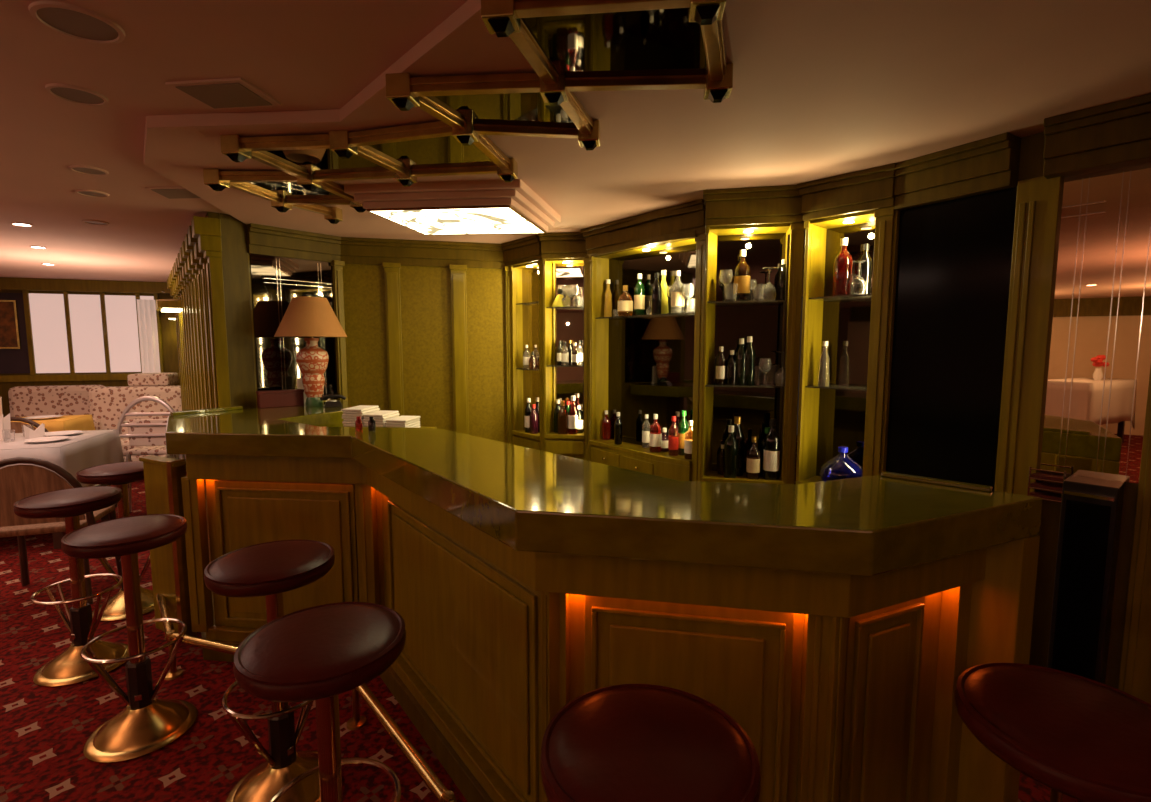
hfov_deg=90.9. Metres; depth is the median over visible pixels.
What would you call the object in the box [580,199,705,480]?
display cabinet
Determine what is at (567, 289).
bowl
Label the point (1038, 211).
trim
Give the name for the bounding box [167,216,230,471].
partition screen
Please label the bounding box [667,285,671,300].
bowl
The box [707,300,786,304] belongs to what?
shelf
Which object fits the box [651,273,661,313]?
bottle
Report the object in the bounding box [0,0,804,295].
ceiling
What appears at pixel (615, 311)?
drinking glass
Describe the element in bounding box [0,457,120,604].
dining chair
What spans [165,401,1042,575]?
countertop
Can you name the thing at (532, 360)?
bottle
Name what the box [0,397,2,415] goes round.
folded napkin
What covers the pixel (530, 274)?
mirror
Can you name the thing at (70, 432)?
dinner plate
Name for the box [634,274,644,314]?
bottle
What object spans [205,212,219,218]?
trim
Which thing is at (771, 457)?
bottle
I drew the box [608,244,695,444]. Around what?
mirror
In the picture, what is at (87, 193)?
grille
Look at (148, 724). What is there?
bar stool
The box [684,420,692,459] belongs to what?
bottle
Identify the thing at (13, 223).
recessed light
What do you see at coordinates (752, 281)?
bowl
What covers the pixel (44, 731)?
floor
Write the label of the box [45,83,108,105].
ceiling speaker
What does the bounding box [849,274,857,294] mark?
drinking glass
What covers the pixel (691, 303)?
drinking glass
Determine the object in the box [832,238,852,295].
bottle
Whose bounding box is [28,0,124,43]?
ceiling speaker
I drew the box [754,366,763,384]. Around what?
drinking glass
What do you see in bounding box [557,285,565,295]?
drinking glass
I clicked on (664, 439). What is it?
bottle
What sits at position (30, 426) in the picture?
drinking glass
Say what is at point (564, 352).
bottle
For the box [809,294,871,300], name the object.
shelf
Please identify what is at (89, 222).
grille
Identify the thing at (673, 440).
bottle
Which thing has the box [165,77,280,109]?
ceiling vent
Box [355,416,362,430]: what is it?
bottle
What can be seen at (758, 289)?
drinking glass
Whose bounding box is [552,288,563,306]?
decanter
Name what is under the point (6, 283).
trim
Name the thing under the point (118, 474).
bar stool
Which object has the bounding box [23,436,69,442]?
dinner plate
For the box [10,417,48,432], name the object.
dining chair
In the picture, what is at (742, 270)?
bottle
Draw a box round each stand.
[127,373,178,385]
[297,378,306,404]
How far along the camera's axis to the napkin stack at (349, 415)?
3.08 m
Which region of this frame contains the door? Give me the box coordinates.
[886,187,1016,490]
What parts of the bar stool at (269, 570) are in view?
seat, adjuster knob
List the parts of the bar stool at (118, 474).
seat, seat plate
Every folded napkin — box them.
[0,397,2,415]
[0,413,10,440]
[23,423,44,438]
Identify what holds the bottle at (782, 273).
on the display cabinet at (766, 222)
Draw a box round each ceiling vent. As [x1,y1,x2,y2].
[145,186,199,198]
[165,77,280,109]
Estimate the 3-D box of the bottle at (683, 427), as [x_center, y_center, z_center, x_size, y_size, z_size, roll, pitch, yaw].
[0.617,0.180,3.229,0.064,0.252,0.064,-2,6,-16]
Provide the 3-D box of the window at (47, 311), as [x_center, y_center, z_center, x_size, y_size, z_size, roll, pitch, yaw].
[-6.229,-0.799,6.721,0.334,0.934,0.013,-2,6,-19]
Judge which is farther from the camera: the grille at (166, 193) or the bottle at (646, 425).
the bottle at (646, 425)
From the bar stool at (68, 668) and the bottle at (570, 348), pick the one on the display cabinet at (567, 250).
the bottle at (570, 348)
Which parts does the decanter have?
glass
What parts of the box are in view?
lid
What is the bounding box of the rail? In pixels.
[152,593,455,801]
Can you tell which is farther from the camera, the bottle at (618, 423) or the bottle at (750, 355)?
the bottle at (618, 423)
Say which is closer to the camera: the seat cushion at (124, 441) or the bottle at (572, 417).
the bottle at (572, 417)
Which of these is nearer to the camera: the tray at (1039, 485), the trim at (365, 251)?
the tray at (1039, 485)
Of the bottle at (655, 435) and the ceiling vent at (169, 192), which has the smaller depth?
the ceiling vent at (169, 192)
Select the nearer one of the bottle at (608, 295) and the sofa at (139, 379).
the bottle at (608, 295)
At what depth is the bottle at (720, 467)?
2.92 m
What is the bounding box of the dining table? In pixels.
[52,485,109,548]
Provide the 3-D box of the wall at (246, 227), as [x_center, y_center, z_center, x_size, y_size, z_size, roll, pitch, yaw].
[-1.848,0.003,3.795,0.079,2.210,0.635,5,7,39]
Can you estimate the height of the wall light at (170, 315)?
0.197 m
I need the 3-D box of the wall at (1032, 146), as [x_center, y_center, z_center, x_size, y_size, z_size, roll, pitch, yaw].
[1.482,0.155,2.280,0.026,2.210,0.553,-3,7,-30]
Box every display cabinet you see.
[501,235,555,450]
[538,232,589,460]
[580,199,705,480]
[700,185,804,483]
[796,163,895,483]
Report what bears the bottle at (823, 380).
on the display cabinet at (857, 206)
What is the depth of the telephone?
3.52 m
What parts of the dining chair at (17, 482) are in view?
leg, panel, frame, seat, leg, armrest, leg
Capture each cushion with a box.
[121,438,139,454]
[127,419,166,445]
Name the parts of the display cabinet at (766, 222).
post, panel, panel, cornice, panel, post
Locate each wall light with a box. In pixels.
[156,299,181,311]
[165,312,175,319]
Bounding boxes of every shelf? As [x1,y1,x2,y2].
[516,301,538,304]
[546,307,583,308]
[547,365,583,366]
[595,312,694,318]
[705,383,783,387]
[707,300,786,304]
[805,385,866,390]
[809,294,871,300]
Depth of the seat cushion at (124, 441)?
6.04 m
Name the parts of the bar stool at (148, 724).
seat, adjuster knob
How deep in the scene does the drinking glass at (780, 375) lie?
2.75 m
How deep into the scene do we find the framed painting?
6.57 m
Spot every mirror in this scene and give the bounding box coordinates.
[250,253,337,399]
[522,266,539,432]
[555,263,583,431]
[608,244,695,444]
[712,233,785,471]
[816,222,874,475]
[1040,163,1150,483]
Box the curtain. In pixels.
[137,299,160,372]
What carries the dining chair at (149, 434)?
on the floor
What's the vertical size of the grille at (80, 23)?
0.004 m
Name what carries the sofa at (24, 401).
on the floor
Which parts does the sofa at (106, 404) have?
armrest, backrest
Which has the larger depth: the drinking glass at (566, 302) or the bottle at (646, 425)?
the drinking glass at (566, 302)
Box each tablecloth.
[0,429,128,487]
[3,415,94,431]
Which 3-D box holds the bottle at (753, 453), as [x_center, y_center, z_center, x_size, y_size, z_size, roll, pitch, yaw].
[0.892,0.283,2.840,0.067,0.210,0.067,4,7,33]
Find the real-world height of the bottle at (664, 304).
0.253 m
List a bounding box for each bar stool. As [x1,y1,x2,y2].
[13,486,128,687]
[61,514,197,763]
[76,461,153,621]
[204,539,334,801]
[233,602,405,801]
[540,683,760,801]
[955,662,1150,801]
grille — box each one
[37,7,117,40]
[50,87,103,103]
[72,167,104,173]
[78,191,106,195]
[84,221,105,223]
[151,189,199,198]
[176,83,271,108]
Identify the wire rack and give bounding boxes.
[1027,467,1066,659]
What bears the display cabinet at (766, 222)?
on the floor
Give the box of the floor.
[0,435,1050,801]
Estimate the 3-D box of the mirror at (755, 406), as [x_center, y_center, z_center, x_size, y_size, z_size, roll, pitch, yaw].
[0.866,-0.234,2.929,0.378,1.223,0.007,1,6,12]
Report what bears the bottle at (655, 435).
on the display cabinet at (640, 365)
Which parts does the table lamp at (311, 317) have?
lamp shade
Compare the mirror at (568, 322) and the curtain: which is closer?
the mirror at (568, 322)
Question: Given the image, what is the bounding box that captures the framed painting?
[0,300,20,348]
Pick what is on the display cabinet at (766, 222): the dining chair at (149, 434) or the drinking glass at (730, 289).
the drinking glass at (730, 289)
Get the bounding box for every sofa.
[8,385,104,416]
[88,386,185,468]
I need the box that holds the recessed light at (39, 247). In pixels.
[29,246,46,248]
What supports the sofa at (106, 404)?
on the floor
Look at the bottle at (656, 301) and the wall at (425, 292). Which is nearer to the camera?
the bottle at (656, 301)
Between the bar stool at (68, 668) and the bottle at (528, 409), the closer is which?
the bar stool at (68, 668)
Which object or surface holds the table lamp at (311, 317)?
on the bar counter at (837, 623)
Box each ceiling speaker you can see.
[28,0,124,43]
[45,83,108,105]
[69,165,108,175]
[75,189,108,196]
[82,219,108,224]
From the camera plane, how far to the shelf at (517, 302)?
4.11 m
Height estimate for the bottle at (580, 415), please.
0.191 m
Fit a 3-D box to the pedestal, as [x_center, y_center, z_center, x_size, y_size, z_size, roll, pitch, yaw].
[1.671,0.780,1.879,0.148,1.046,0.133,-5,7,-40]
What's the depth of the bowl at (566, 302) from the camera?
3.80 m
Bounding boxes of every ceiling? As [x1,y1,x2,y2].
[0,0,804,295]
[143,0,1150,254]
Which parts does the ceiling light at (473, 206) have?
glass panel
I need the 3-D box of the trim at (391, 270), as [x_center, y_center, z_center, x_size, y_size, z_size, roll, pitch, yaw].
[-1.062,0.049,4.124,1.300,2.052,0.049,-1,6,-14]
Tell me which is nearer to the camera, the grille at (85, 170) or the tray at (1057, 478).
the tray at (1057, 478)
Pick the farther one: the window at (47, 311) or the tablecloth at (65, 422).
the window at (47, 311)
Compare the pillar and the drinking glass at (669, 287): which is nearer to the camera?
the pillar
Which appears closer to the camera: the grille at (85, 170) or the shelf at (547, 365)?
the grille at (85, 170)
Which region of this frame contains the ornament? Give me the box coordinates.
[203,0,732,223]
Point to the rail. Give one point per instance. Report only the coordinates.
(435, 785)
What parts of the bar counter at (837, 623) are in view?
moulding, panel, moulding, panel, core panel, moulding, panel, panel, moulding, panel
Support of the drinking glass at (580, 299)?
on the display cabinet at (567, 250)
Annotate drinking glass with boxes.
[2,429,14,441]
[21,424,32,435]
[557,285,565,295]
[562,286,570,306]
[566,287,571,305]
[569,285,578,306]
[577,296,583,306]
[613,309,617,316]
[646,300,651,314]
[667,285,671,313]
[682,284,693,312]
[686,298,694,311]
[719,269,732,300]
[724,283,737,300]
[749,279,756,300]
[752,284,765,300]
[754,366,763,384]
[759,358,770,385]
[763,267,776,299]
[765,365,779,384]
[775,351,785,385]
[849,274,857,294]
[850,260,865,294]
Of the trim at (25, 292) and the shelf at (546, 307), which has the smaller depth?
the shelf at (546, 307)
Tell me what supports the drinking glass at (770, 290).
on the display cabinet at (766, 222)
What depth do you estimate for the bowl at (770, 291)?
2.77 m
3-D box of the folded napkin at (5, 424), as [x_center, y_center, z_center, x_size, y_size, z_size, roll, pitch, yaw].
[-4.424,0.200,4.281,0.209,0.200,0.121,-2,6,-23]
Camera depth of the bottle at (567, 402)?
3.95 m
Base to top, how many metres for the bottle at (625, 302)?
0.183 m
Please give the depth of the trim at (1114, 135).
1.75 m
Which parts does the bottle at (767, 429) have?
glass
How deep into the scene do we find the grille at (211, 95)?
1.72 m
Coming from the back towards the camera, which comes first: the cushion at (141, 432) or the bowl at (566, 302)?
the cushion at (141, 432)
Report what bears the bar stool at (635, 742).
on the floor
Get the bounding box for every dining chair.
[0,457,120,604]
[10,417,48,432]
[117,396,185,511]
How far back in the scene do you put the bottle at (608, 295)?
3.64 m
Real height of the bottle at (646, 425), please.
0.201 m
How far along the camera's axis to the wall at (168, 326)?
6.96 m
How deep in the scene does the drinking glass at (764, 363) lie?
2.76 m
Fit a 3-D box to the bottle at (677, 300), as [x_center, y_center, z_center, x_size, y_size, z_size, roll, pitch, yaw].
[0.564,-0.601,3.122,0.073,0.230,0.073,5,8,43]
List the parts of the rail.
support post, support post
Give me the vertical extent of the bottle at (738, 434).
0.302 m
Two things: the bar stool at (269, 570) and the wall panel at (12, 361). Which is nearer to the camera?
the bar stool at (269, 570)
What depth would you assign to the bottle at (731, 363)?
2.83 m
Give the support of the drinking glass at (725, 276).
on the display cabinet at (766, 222)
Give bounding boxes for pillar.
[139,455,196,636]
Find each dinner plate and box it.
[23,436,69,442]
[25,415,62,419]
[43,430,82,436]
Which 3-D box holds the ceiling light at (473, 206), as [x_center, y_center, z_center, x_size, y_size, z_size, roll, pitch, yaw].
[-0.570,-0.969,2.904,0.899,0.112,0.743,1,6,6]
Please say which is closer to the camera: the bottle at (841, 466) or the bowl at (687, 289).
the bottle at (841, 466)
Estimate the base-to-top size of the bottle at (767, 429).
0.252 m
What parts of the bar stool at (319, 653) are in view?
seat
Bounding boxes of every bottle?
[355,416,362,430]
[368,416,375,430]
[523,345,529,368]
[524,398,531,432]
[529,352,536,368]
[529,404,537,433]
[554,400,560,432]
[557,340,562,364]
[558,401,567,433]
[561,341,568,365]
[566,401,569,431]
[567,340,572,364]
[568,396,577,434]
[571,343,578,365]
[577,340,582,364]
[577,406,582,432]
[602,410,610,439]
[604,279,611,316]
[614,412,621,444]
[618,285,632,315]
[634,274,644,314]
[642,414,649,447]
[649,414,661,451]
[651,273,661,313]
[661,270,668,313]
[661,428,668,451]
[668,416,678,455]
[671,270,683,312]
[678,410,688,454]
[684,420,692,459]
[715,347,725,384]
[717,445,723,474]
[723,425,736,477]
[726,350,735,384]
[733,416,744,475]
[734,250,749,300]
[735,338,744,384]
[744,336,755,384]
[746,436,760,478]
[760,427,769,476]
[763,419,779,479]
[777,259,785,299]
[818,341,829,385]
[819,446,862,480]
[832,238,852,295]
[860,244,871,293]
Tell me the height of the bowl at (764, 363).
0.075 m
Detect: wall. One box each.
[0,290,179,416]
[246,227,335,406]
[343,264,506,442]
[1018,132,1044,180]
[1029,141,1138,688]
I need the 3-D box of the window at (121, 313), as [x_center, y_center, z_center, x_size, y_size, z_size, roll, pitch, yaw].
[-5.553,-0.823,6.954,0.327,0.934,0.013,-2,6,-19]
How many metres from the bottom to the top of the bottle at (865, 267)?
0.221 m
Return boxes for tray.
[1029,491,1061,500]
[1030,481,1062,490]
[1031,472,1066,481]
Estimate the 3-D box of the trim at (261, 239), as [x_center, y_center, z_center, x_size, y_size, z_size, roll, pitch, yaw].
[-1.802,-1.009,3.667,0.105,0.171,0.589,5,7,39]
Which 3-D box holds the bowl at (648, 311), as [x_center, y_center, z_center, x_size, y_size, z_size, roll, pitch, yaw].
[0.430,-0.527,3.304,0.038,0.047,0.038,0,6,0]
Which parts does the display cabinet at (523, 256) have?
post, panel, cornice, panel, post, panel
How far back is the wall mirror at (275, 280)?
3.63 m
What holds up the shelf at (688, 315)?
attached to the display cabinet at (640, 365)
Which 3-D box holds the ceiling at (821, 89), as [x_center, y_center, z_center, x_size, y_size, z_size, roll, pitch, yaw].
[0.480,-0.913,1.660,4.958,0.040,5.984,0,6,0]
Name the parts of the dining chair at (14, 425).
panel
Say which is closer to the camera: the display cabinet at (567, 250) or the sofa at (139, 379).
the display cabinet at (567, 250)
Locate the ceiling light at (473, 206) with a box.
[344,179,560,234]
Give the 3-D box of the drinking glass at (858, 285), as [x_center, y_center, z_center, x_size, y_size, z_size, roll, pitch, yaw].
[1.249,-0.542,2.499,0.065,0.145,0.065,0,6,0]
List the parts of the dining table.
leg, leg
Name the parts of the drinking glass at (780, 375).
stem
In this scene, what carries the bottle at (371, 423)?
on the bar counter at (837, 623)
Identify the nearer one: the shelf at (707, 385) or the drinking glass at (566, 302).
the shelf at (707, 385)
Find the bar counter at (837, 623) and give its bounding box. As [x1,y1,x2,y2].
[165,401,1042,801]
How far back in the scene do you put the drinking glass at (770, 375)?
2.80 m
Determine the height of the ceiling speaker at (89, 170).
0.008 m
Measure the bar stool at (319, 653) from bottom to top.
0.819 m
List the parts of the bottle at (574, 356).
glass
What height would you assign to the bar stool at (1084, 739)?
0.819 m
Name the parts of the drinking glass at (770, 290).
stem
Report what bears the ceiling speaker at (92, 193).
attached to the ceiling at (302, 54)
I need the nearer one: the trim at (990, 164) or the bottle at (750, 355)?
the trim at (990, 164)
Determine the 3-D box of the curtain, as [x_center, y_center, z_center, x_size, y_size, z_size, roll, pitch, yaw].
[-5.221,-0.686,6.940,0.186,1.098,0.043,-2,6,-21]
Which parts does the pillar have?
cap rail, post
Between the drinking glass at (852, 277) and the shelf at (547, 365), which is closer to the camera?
the drinking glass at (852, 277)
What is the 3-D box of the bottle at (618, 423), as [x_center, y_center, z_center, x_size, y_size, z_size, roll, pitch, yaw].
[0.270,0.171,3.572,0.050,0.201,0.050,-2,6,-16]
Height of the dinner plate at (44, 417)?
0.021 m
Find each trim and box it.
[0,277,179,381]
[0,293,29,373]
[22,290,163,374]
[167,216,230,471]
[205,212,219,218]
[220,213,255,407]
[246,223,341,262]
[331,262,510,443]
[332,260,347,400]
[339,237,504,268]
[880,176,1064,494]
[887,132,1020,210]
[1043,93,1150,178]
[1118,366,1150,703]
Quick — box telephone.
[320,394,345,406]
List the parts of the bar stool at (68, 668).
seat, seat plate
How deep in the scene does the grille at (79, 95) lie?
1.73 m
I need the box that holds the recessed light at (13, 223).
[11,222,32,225]
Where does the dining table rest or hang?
on the floor
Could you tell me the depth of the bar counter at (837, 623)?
1.47 m
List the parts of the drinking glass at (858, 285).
stem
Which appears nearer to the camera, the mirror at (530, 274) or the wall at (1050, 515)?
the wall at (1050, 515)
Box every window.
[29,293,69,372]
[68,294,105,372]
[105,295,140,371]
[140,296,153,299]
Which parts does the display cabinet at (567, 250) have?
post, panel, cornice, panel, post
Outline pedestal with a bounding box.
[1047,475,1124,683]
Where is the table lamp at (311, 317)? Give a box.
[274,297,346,405]
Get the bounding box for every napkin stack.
[342,405,379,426]
[363,410,399,426]
[385,416,419,427]
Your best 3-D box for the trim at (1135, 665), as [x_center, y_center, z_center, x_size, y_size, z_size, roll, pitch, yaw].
[2.091,0.319,1.429,0.040,2.052,0.959,-5,7,-40]
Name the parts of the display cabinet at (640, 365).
post, panel, drawer, drawer, cornice, bay cornice, panel, post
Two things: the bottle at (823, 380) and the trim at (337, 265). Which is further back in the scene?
the trim at (337, 265)
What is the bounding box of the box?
[256,389,303,407]
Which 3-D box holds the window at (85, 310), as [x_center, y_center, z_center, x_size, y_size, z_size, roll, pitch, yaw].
[-5.885,-0.811,6.840,0.316,0.934,0.013,-2,6,-19]
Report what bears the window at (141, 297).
in the wall at (168, 326)
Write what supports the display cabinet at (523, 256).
on the floor
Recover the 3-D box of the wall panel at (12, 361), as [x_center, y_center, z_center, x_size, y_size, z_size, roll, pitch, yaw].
[-6.705,-0.782,6.554,0.582,0.934,0.020,-2,6,-19]
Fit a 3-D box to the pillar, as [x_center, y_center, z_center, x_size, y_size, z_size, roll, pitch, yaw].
[-2.070,0.742,2.881,0.310,0.921,0.072,3,6,28]
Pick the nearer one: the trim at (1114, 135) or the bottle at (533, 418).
the trim at (1114, 135)
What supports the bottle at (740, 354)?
on the display cabinet at (766, 222)
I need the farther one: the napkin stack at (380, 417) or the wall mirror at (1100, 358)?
the napkin stack at (380, 417)
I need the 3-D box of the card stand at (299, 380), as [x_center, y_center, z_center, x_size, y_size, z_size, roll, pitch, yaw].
[-1.730,-0.064,3.642,0.112,0.171,0.026,-2,6,-20]
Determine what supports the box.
on the bar counter at (837, 623)
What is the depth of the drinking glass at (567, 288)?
3.85 m
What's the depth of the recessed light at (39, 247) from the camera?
4.46 m
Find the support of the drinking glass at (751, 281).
on the display cabinet at (766, 222)
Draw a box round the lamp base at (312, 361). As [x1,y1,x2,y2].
[296,338,328,396]
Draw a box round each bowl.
[562,295,570,306]
[566,287,571,297]
[569,285,578,296]
[646,307,650,314]
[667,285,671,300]
[682,284,693,299]
[719,269,732,286]
[749,279,756,291]
[759,358,770,372]
[764,283,775,299]
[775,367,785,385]
[850,276,865,294]
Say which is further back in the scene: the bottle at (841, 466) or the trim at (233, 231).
the trim at (233, 231)
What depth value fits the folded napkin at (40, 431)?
4.39 m
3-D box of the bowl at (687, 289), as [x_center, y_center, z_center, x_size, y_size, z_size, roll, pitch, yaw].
[0.609,-0.590,3.071,0.068,0.084,0.068,0,6,0]
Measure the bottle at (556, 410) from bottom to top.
0.231 m
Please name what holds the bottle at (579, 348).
on the display cabinet at (567, 250)
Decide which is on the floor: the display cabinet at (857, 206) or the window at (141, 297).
the display cabinet at (857, 206)
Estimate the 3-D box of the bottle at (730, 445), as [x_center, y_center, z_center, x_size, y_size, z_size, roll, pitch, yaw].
[0.783,0.255,2.861,0.065,0.262,0.065,2,6,19]
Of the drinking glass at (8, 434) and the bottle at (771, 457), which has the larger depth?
the drinking glass at (8, 434)
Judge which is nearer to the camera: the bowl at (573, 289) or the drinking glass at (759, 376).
the drinking glass at (759, 376)
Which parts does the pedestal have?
door, handle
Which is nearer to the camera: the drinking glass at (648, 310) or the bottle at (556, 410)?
the drinking glass at (648, 310)
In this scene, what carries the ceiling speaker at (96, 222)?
attached to the ceiling at (302, 54)
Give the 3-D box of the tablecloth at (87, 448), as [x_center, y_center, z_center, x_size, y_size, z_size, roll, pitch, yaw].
[-4.406,0.566,4.287,1.345,0.529,0.946,-2,6,-17]
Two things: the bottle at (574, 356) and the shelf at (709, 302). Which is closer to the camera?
the shelf at (709, 302)
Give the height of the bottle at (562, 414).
0.230 m
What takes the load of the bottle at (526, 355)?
on the display cabinet at (523, 256)
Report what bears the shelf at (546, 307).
attached to the display cabinet at (567, 250)
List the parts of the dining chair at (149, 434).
leg, rail, rail, seat, rail, frame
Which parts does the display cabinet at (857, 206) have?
post, panel, panel, cornice, post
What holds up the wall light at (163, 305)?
attached to the wall
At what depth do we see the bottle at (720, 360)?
2.84 m
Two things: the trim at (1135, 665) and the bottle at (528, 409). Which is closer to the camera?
the trim at (1135, 665)
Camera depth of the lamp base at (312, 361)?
3.50 m
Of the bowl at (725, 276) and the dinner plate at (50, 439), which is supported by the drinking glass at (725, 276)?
the bowl at (725, 276)
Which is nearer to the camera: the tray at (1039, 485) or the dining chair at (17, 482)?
the tray at (1039, 485)
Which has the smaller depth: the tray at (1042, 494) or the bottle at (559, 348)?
the tray at (1042, 494)

